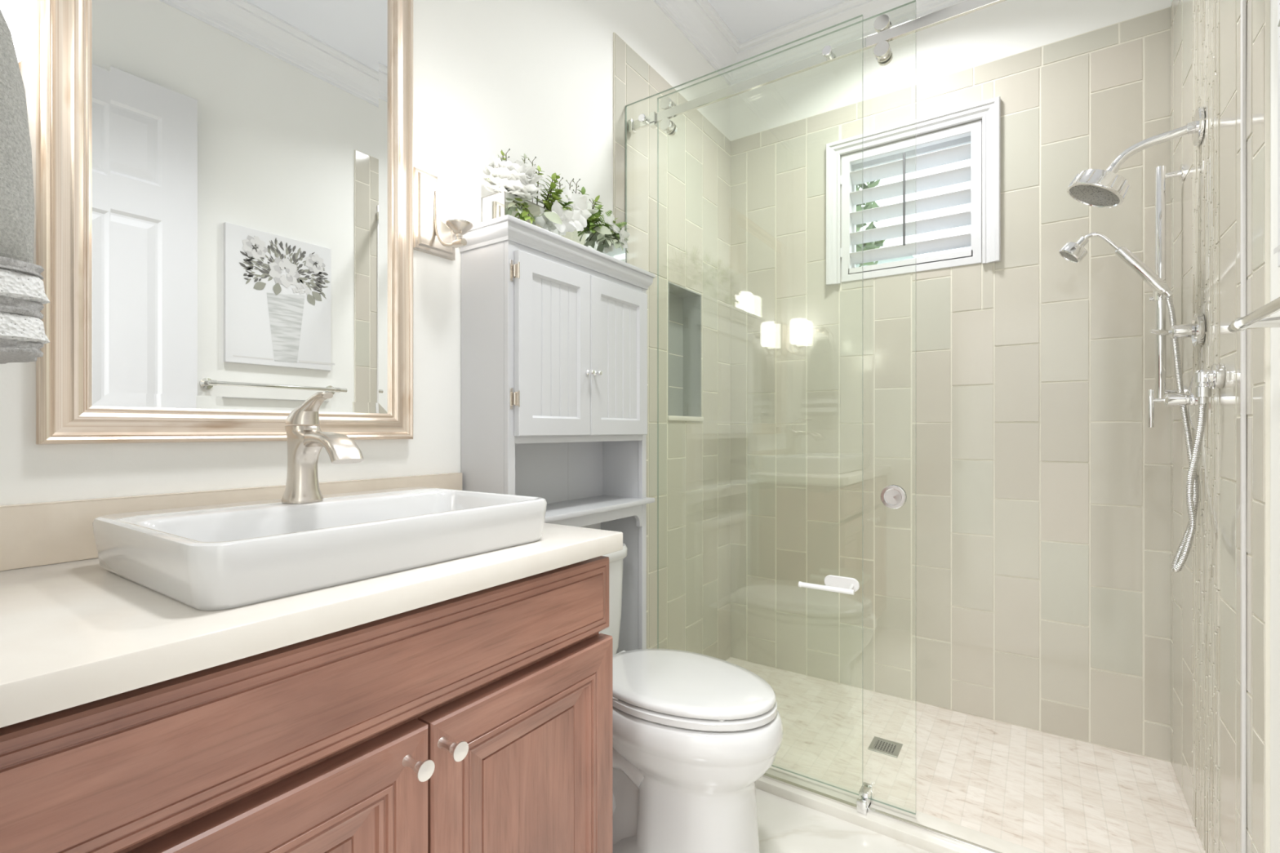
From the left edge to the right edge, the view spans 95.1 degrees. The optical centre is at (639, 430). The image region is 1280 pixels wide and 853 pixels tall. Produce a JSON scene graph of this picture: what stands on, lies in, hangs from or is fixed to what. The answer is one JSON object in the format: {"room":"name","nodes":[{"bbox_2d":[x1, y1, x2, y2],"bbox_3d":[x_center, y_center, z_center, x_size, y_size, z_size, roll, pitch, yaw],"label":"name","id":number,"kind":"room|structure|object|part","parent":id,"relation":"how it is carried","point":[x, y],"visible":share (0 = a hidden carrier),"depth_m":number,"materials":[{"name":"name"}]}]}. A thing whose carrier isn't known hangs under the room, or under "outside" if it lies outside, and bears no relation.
{"room":"bathroom","nodes":[
{"label":"bathroom","id":0,"kind":"room"},
{"bbox_2d":[0,0,730,661],"bbox_3d":[-0.329,-0.352,1.852,0.134,2.940,2.830,0,0,34],"label":"wall","id":1,"kind":"structure","parent":0,"point":[553,82],"depth_m":1.91,"materials":[{"name":"white paint"}]},
{"bbox_2d":[0,0,26,69],"bbox_3d":[-0.902,-0.547,0.783,0.151,0.210,0.122,0,0,34],"label":"wall sconce","id":2,"kind":"object","parent":1,"relation":"attached to","point":[14,11],"visible":0.38,"depth_m":0.78,"materials":[{"name":"white glass"}]},
{"bbox_2d":[35,0,413,444],"bbox_3d":[-0.730,-0.538,1.147,0.026,1.118,0.637,0,0,34],"label":"wall mirror","id":3,"kind":"object","parent":1,"relation":"attached to","point":[224,188],"visible":1,"depth_m":1.08,"materials":[{"name":"beige metal"}]},
{"bbox_2d":[0,472,462,571],"bbox_3d":[-0.737,0.157,1.139,0.020,0.094,0.948,0,0,34],"label":"backsplash","id":4,"kind":"structure","parent":1,"relation":"attached to","point":[32,535],"depth_m":0.92,"materials":[{"name":"beige stone"}]},
{"bbox_2d":[413,154,480,260],"bbox_3d":[-0.460,-0.547,1.431,0.151,0.210,0.122,0,0,34],"label":"wall sconce","id":5,"kind":"object","parent":1,"relation":"attached to","point":[446,205],"visible":1,"depth_m":1.41,"materials":[{"name":"white glass"}]},
{"bbox_3d":[-0.478,-0.523,1.443,0.084,0.148,0.011,0,0,30],"label":"arm","id":6,"kind":"part","parent":5,"relation":"part of","materials":[{"name":"silver metal"}]},
{"bbox_3d":[-0.438,-0.577,1.418,0.099,0.150,0.099,0,0,34],"label":"lamp shade","id":7,"kind":"part","parent":5,"relation":"part of","materials":[{"name":"white glass"}]},
{"bbox_2d":[653,0,966,85],"bbox_3d":[0.391,-1.762,1.361,1.636,0.120,2.590,0,0,34],"label":"trim","id":8,"kind":"structure","parent":1,"relation":"attached to","point":[698,20],"depth_m":2.58,"materials":[{"name":"white paint"}]},
{"bbox_2d":[626,0,1006,134],"bbox_3d":[0.623,-1.117,1.703,1.620,0.052,0.048,0,0,34],"label":"rail","id":9,"kind":"object","parent":1,"relation":"attached to","point":[828,55],"visible":1,"depth_m":1.76,"materials":[{"name":"silver metal"}]},
{"bbox_2d":[657,0,915,814],"bbox_3d":[0.414,-0.065,1.876,0.859,2.285,0.053,0,0,34],"label":"sliding shower door","id":10,"kind":"structure","parent":9,"relation":"hanging from","point":[892,496],"depth_m":1.84,"materials":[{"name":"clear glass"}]},
{"bbox_3d":[0.726,0.190,1.676,0.068,0.068,0.020,0,0,34],"label":"round pull","id":11,"kind":"part","parent":10,"relation":"part of","materials":[{"name":"silver metal"}]},
{"bbox_2d":[707,0,844,42],"bbox_3d":[0.039,-1.872,0.312,2.476,0.100,4.960,0,0,34],"label":"ceiling","id":12,"kind":"structure","parent":0,"point":[747,20],"depth_m":2.55,"materials":[{"name":"white paint"}]},
{"bbox_2d":[729,0,1172,762],"bbox_3d":[1.151,-0.352,2.477,1.636,2.940,0.129,0,0,34],"label":"wall","id":13,"kind":"structure","parent":0,"point":[1021,577],"depth_m":2.29,"materials":[{"name":"beige tile"}]},
{"bbox_2d":[826,96,1000,285],"bbox_3d":[1.137,-0.960,2.469,0.661,0.625,0.149,0,0,34],"label":"window","id":14,"kind":"structure","parent":13,"relation":"in","point":[988,110],"depth_m":2.40,"materials":[{"name":"white paint"}]},
{"bbox_2d":[840,120,982,282],"bbox_3d":[1.121,-0.930,2.450,0.538,0.557,0.083,0,0,34],"label":"plantation shutter","id":15,"kind":"object","parent":14,"relation":"attached to","point":[972,151],"visible":1,"depth_m":2.42,"materials":[{"name":"white paint"}]},
{"bbox_3d":[1.095,-0.959,2.424,0.008,0.383,0.011,0,0,34],"label":"tilt rod","id":16,"kind":"part","parent":15,"relation":"part of","materials":[{"name":"grey"}]},
{"bbox_3d":[1.170,-0.945,2.519,0.530,0.525,0.030,0,0,34],"label":"frame","id":17,"kind":"part","parent":14,"relation":"part of","materials":[{"name":"white paint"}]},
{"bbox_2d":[725,657,1205,852],"bbox_3d":[0.391,1.168,1.361,1.876,0.100,2.830,0,0,34],"label":"floor","id":18,"kind":"structure","parent":0,"point":[1042,792],"depth_m":1.88,"materials":[{"name":"beige tile"}]},
{"bbox_2d":[0,555,612,852],"bbox_3d":[-0.505,0.679,0.950,0.579,0.878,0.884,0,0,34],"label":"vanity cabinet","id":19,"kind":"object","parent":18,"relation":"on","point":[478,722],"visible":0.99,"depth_m":0.75,"materials":[{"name":"brown wood"}]},
{"bbox_3d":[-0.426,0.709,0.658,0.033,0.589,0.418,0,0,34],"label":"door","id":20,"kind":"part","parent":19,"relation":"part of","materials":[{"name":"brown wood"}]},
{"bbox_2d":[0,472,622,728],"bbox_3d":[-0.509,0.175,0.984,0.572,0.130,0.948,0,0,34],"label":"countertop","id":21,"kind":"structure","parent":19,"relation":"on","point":[74,631],"depth_m":0.71,"materials":[{"name":"beige stone"}]},
{"bbox_2d":[92,487,546,610],"bbox_3d":[-0.488,0.165,0.978,0.414,0.078,0.560,0,0,34],"label":"vessel sink","id":22,"kind":"object","parent":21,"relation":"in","point":[233,555],"visible":1,"depth_m":0.83,"materials":[{"name":"white ceramic"}]},
{"bbox_2d":[281,391,364,503],"bbox_3d":[-0.544,0.030,0.998,0.187,0.191,0.061,0,0,34],"label":"sink faucet","id":23,"kind":"object","parent":21,"relation":"on","point":[304,443],"visible":1,"depth_m":1.01,"materials":[{"name":"silver metal"}]},
{"bbox_3d":[-0.571,-0.038,1.016,0.115,0.055,0.048,0,0,34],"label":"lever handle","id":24,"kind":"part","parent":23,"relation":"part of","materials":[{"name":"silver metal"}]},
{"bbox_3d":[-0.532,0.028,0.990,0.158,0.052,0.051,0,0,34],"label":"spout","id":25,"kind":"part","parent":23,"relation":"part of","materials":[{"name":"silver metal"}]},
{"bbox_3d":[-0.297,0.447,0.779,0.044,0.026,0.026,0,0,34],"label":"knob","id":26,"kind":"part","parent":19,"relation":"part of","materials":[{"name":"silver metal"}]},
{"bbox_3d":[-0.266,0.447,0.826,0.044,0.026,0.026,0,0,34],"label":"knob","id":27,"kind":"part","parent":19,"relation":"part of","materials":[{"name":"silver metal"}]},
{"bbox_3d":[-0.187,0.709,1.010,0.033,0.589,0.426,0,0,34],"label":"door","id":28,"kind":"part","parent":19,"relation":"part of","materials":[{"name":"brown wood"}]},
{"bbox_2d":[455,214,655,653],"bbox_3d":[-0.207,0.297,1.736,0.223,1.641,0.659,0,0,34],"label":"tall cabinet","id":29,"kind":"object","parent":18,"relation":"on","point":[554,326],"visible":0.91,"depth_m":1.62,"materials":[{"name":"grey paint"}]},
{"bbox_3d":[-0.228,-0.217,1.569,0.018,0.462,0.280,0,0,34],"label":"door","id":30,"kind":"part","parent":29,"relation":"part of","materials":[{"name":"grey paint"}]},
{"bbox_2d":[481,191,626,262],"bbox_3d":[-0.234,-0.572,1.758,0.089,0.098,0.540,0,0,34],"label":"planter box","id":31,"kind":"object","parent":29,"relation":"on","point":[495,205],"visible":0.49,"depth_m":1.61,"materials":[{"name":"white wood"}]},
{"bbox_2d":[480,148,630,252],"bbox_3d":[-0.217,-0.656,1.745,0.170,0.250,0.610,0,0,34],"label":"flower arrangement","id":32,"kind":"object","parent":31,"relation":"in","point":[571,211],"visible":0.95,"depth_m":1.65,"materials":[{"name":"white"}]},
{"bbox_3d":[-0.216,-0.496,1.742,0.201,0.053,0.659,0,0,34],"label":"crown","id":33,"kind":"part","parent":29,"relation":"part of","materials":[{"name":"grey paint"}]},
{"bbox_3d":[-0.140,-0.165,1.659,0.026,0.017,0.017,0,0,34],"label":"knob","id":34,"kind":"part","parent":29,"relation":"part of","materials":[{"name":"silver metal"}]},
{"bbox_3d":[-0.121,-0.165,1.687,0.026,0.017,0.017,0,0,34],"label":"knob","id":35,"kind":"part","parent":29,"relation":"part of","materials":[{"name":"silver metal"}]},
{"bbox_2d":[544,495,654,523],"bbox_3d":[-0.212,0.233,1.739,0.194,0.016,0.651,0,0,34],"label":"shelf","id":36,"kind":"object","parent":29,"relation":"attached to","point":[565,508],"depth_m":1.79,"materials":[{"name":"grey paint"}]},
{"bbox_3d":[-0.065,-0.217,1.808,0.018,0.462,0.294,0,0,34],"label":"door","id":37,"kind":"part","parent":29,"relation":"part of","materials":[{"name":"grey paint"}]},
{"bbox_2d":[599,542,783,852],"bbox_3d":[0.019,0.735,1.573,0.744,0.766,0.396,0,0,34],"label":"toilet","id":38,"kind":"object","parent":18,"relation":"on","point":[694,734],"visible":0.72,"depth_m":1.38,"materials":[{"name":"white ceramic"}]},
{"bbox_3d":[-0.212,0.544,1.730,0.178,0.297,0.376,0,0,34],"label":"tank","id":39,"kind":"part","parent":38,"relation":"part of","materials":[{"name":"white ceramic"}]},
{"bbox_3d":[-0.209,0.374,1.728,0.193,0.044,0.396,0,0,34],"label":"tank lid","id":40,"kind":"part","parent":38,"relation":"part of","materials":[{"name":"white ceramic"}]},
{"bbox_3d":[0.109,0.643,1.511,0.489,0.022,0.344,0,0,34],"label":"lid","id":41,"kind":"part","parent":38,"relation":"part of","materials":[{"name":"white plastic"}]},
{"bbox_3d":[0.113,0.669,1.508,0.487,0.021,0.348,0,0,34],"label":"seat","id":42,"kind":"part","parent":38,"relation":"part of","materials":[{"name":"white plastic"}]},
{"bbox_2d":[867,736,902,758],"bbox_3d":[0.866,1.117,2.064,0.096,0.006,0.100,0,0,34],"label":"floor drain","id":43,"kind":"object","parent":18,"relation":"on","point":[883,746],"visible":1,"depth_m":2.06,"materials":[{"name":"silver metal"}]},
{"bbox_2d":[755,762,1041,852],"bbox_3d":[0.633,1.109,1.717,1.636,0.038,0.120,0,0,34],"label":"curb","id":44,"kind":"object","parent":18,"relation":"on","point":[932,844],"visible":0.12,"depth_m":1.65,"materials":[{"name":"beige stone"}]},
{"bbox_2d":[625,14,862,809],"bbox_3d":[0.293,-0.051,1.913,0.836,2.280,0.014,0,0,34],"label":"screen","id":45,"kind":"object","parent":44,"relation":"on","point":[823,795],"visible":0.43,"depth_m":1.73,"materials":[{"name":"clear glass"}]},
{"bbox_2d":[798,574,859,595],"bbox_3d":[0.547,0.446,1.700,0.160,0.040,0.058,0,0,34],"label":"toilet paper holder","id":46,"kind":"object","parent":45,"relation":"attached to","point":[836,584],"visible":1,"depth_m":1.69,"materials":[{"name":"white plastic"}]},
{"bbox_3d":[0.587,0.446,1.704,0.100,0.040,0.005,0,0,34],"label":"mounting plate","id":47,"kind":"part","parent":46,"relation":"part of","materials":[{"name":"white plastic"}]},
{"bbox_2d":[856,782,872,814],"bbox_3d":[0.652,1.066,1.697,0.026,0.046,0.082,0,0,34],"label":"guide","id":48,"kind":"object","parent":44,"relation":"on","point":[862,806],"visible":0.97,"depth_m":1.68,"materials":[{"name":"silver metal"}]},
{"bbox_2d":[867,806,1001,852],"bbox_3d":[0.969,1.084,1.456,0.768,0.012,0.014,0,0,34],"label":"threshold strip","id":49,"kind":"object","parent":44,"relation":"on","point":[927,830],"visible":1,"depth_m":1.58,"materials":[{"name":"silver metal"}]},
{"bbox_2d":[1058,232,1173,297],"bbox_3d":[1.485,-0.517,1.835,0.281,0.231,0.075,0,0,34],"label":"shower","id":50,"kind":"object","parent":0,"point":[1073,252],"visible":1,"depth_m":1.82,"materials":[{"name":"silver metal"}]},
{"bbox_3d":[1.547,-0.488,1.799,0.138,0.174,0.032,0,0,34],"label":"handle","id":51,"kind":"part","parent":50,"relation":"part of","materials":[{"name":"silver metal"}]},
{"bbox_2d":[1169,0,1279,852],"bbox_3d":[1.111,-0.352,0.871,0.133,2.940,2.830,0,0,34],"label":"wall","id":52,"kind":"structure","parent":0,"point":[1206,34],"depth_m":1.36,"materials":[{"name":"beige tile"}]},
{"bbox_2d":[1066,106,1204,208],"bbox_3d":[1.396,-0.763,1.665,0.293,0.224,0.146,0,0,34],"label":"shower","id":53,"kind":"object","parent":52,"relation":"attached to","point":[1095,188],"visible":1,"depth_m":1.66,"materials":[{"name":"silver metal"}]},
{"bbox_3d":[1.433,-0.786,1.647,0.197,0.105,0.028,0,0,34],"label":"arm","id":54,"kind":"part","parent":53,"relation":"part of","materials":[{"name":"silver metal"}]},
{"bbox_2d":[1149,164,1185,402],"bbox_3d":[1.626,-0.452,1.800,0.085,0.730,0.056,0,0,19],"label":"slide bar","id":55,"kind":"object","parent":52,"relation":"attached to","point":[1161,175],"visible":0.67,"depth_m":1.80,"materials":[{"name":"silver metal"}]},
{"bbox_3d":[1.640,-0.117,1.797,0.046,0.048,0.048,0,0,34],"label":"wall post","id":56,"kind":"part","parent":55,"relation":"part of","materials":[{"name":"silver metal"}]},
{"bbox_3d":[1.640,-0.787,1.797,0.046,0.048,0.048,0,0,34],"label":"wall post","id":57,"kind":"part","parent":55,"relation":"part of","materials":[{"name":"silver metal"}]},
{"bbox_2d":[1164,296,1206,572],"bbox_3d":[1.488,-0.012,1.599,0.059,0.783,0.406,0,0,39],"label":"shower hose","id":58,"kind":"object","parent":55,"relation":"hanging from","point":[1181,555],"visible":0.96,"depth_m":1.56,"materials":[{"name":"silver metal"}]},
{"bbox_2d":[1147,375,1205,430],"bbox_3d":[1.483,-0.080,1.627,0.107,0.160,0.160,0,0,34],"label":"mixer valve","id":59,"kind":"object","parent":52,"relation":"attached to","point":[1180,399],"visible":0.8,"depth_m":1.61,"materials":[{"name":"silver metal"}]},
{"bbox_3d":[1.456,-0.062,1.645,0.043,0.108,0.014,0,0,34],"label":"crossbar handle","id":60,"kind":"part","parent":59,"relation":"part of","materials":[{"name":"silver metal"}]},
{"bbox_2d":[1149,313,1204,346],"bbox_3d":[1.468,-0.271,1.606,0.108,0.088,0.088,0,0,34],"label":"shower valve","id":61,"kind":"object","parent":52,"relation":"attached to","point":[1196,330],"visible":1,"depth_m":1.58,"materials":[{"name":"silver metal"}]},
{"bbox_3d":[1.441,-0.271,1.614,0.056,0.018,0.015,0,0,12],"label":"lever","id":62,"kind":"part","parent":61,"relation":"part of","materials":[{"name":"silver metal"}]},
{"bbox_2d":[1193,363,1225,404],"bbox_3d":[1.387,-0.115,1.429,0.051,0.097,0.062,0,0,34],"label":"outlet","id":63,"kind":"object","parent":52,"relation":"attached to","point":[1202,379],"visible":1,"depth_m":1.42,"materials":[{"name":"silver metal"}]},
{"bbox_2d":[1240,0,1246,852],"bbox_3d":[1.294,-0.046,1.254,0.007,2.271,0.014,0,0,34],"label":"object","id":64,"kind":"object","parent":52,"relation":"attached to","point":[1243,2],"visible":1,"depth_m":1.25,"materials":[{"name":"white plastic"}]},
{"bbox_2d":[1227,297,1279,332],"bbox_3d":[0.992,-0.196,0.860,0.078,0.048,0.586,0,0,34],"label":"towel bar","id":65,"kind":"object","parent":52,"relation":"attached to","point":[1258,318],"visible":1,"depth_m":1.04,"materials":[{"name":"silver metal"}]},
{"bbox_3d":[1.130,-0.196,1.063,0.078,0.048,0.048,0,0,34],"label":"post","id":66,"kind":"part","parent":65,"relation":"part of","materials":[{"name":"silver metal"}]},
{"bbox_2d":[1273,0,1279,266],"bbox_3d":[1.030,-0.590,0.867,0.021,0.595,0.468,0,0,34],"label":"print","id":67,"kind":"object","parent":52,"relation":"attached to","point":[1277,249],"visible":1,"depth_m":1.04,"materials":[{"name":"white"}]},
{"bbox_3d":[-0.373,-0.352,0.242,1.636,2.940,0.120,0,0,34],"label":"wall","id":68,"kind":"structure","parent":0,"visible":0},
{"bbox_3d":[-0.826,-0.545,0.664,0.133,0.152,0.067,0,0,34],"label":"towel ring","id":69,"kind":"object","parent":68,"relation":"attached to","visible":0},
{"bbox_2d":[0,8,49,364],"bbox_3d":[-0.795,-0.312,0.697,0.199,0.449,0.120,0,0,34],"label":"hand towel","id":70,"kind":"object","parent":69,"relation":"hanging from","point":[23,296],"visible":1,"depth_m":0.67,"materials":[{"name":"gray terry cloth"},{"name":"white lace"}]},
{"label":"outside","id":71,"kind":"structure","parent":0,"visible":0},
{"bbox_3d":[3.677,1.418,7.635,24.000,0.200,11.240,0,0,34],"label":"ground","id":72,"kind":"structure","parent":71,"visible":0},
{"bbox_2d":[856,179,884,266],"bbox_3d":[1.309,-0.705,5.162,1.651,4.051,1.239,0,0,34],"label":"tree","id":73,"kind":"object","parent":72,"relation":"on","point":[868,246],"visible":0.03,"depth_m":4.76,"materials":[{"name":"green plant"}]},
{"bbox_2d":[856,249,969,267],"bbox_3d":[3.771,-0.382,6.264,8.300,3.400,2.000,0,0,34],"label":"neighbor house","id":74,"kind":"structure","parent":72,"relation":"on","point":[904,258],"depth_m":6.48,"materials":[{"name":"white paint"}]}
]}

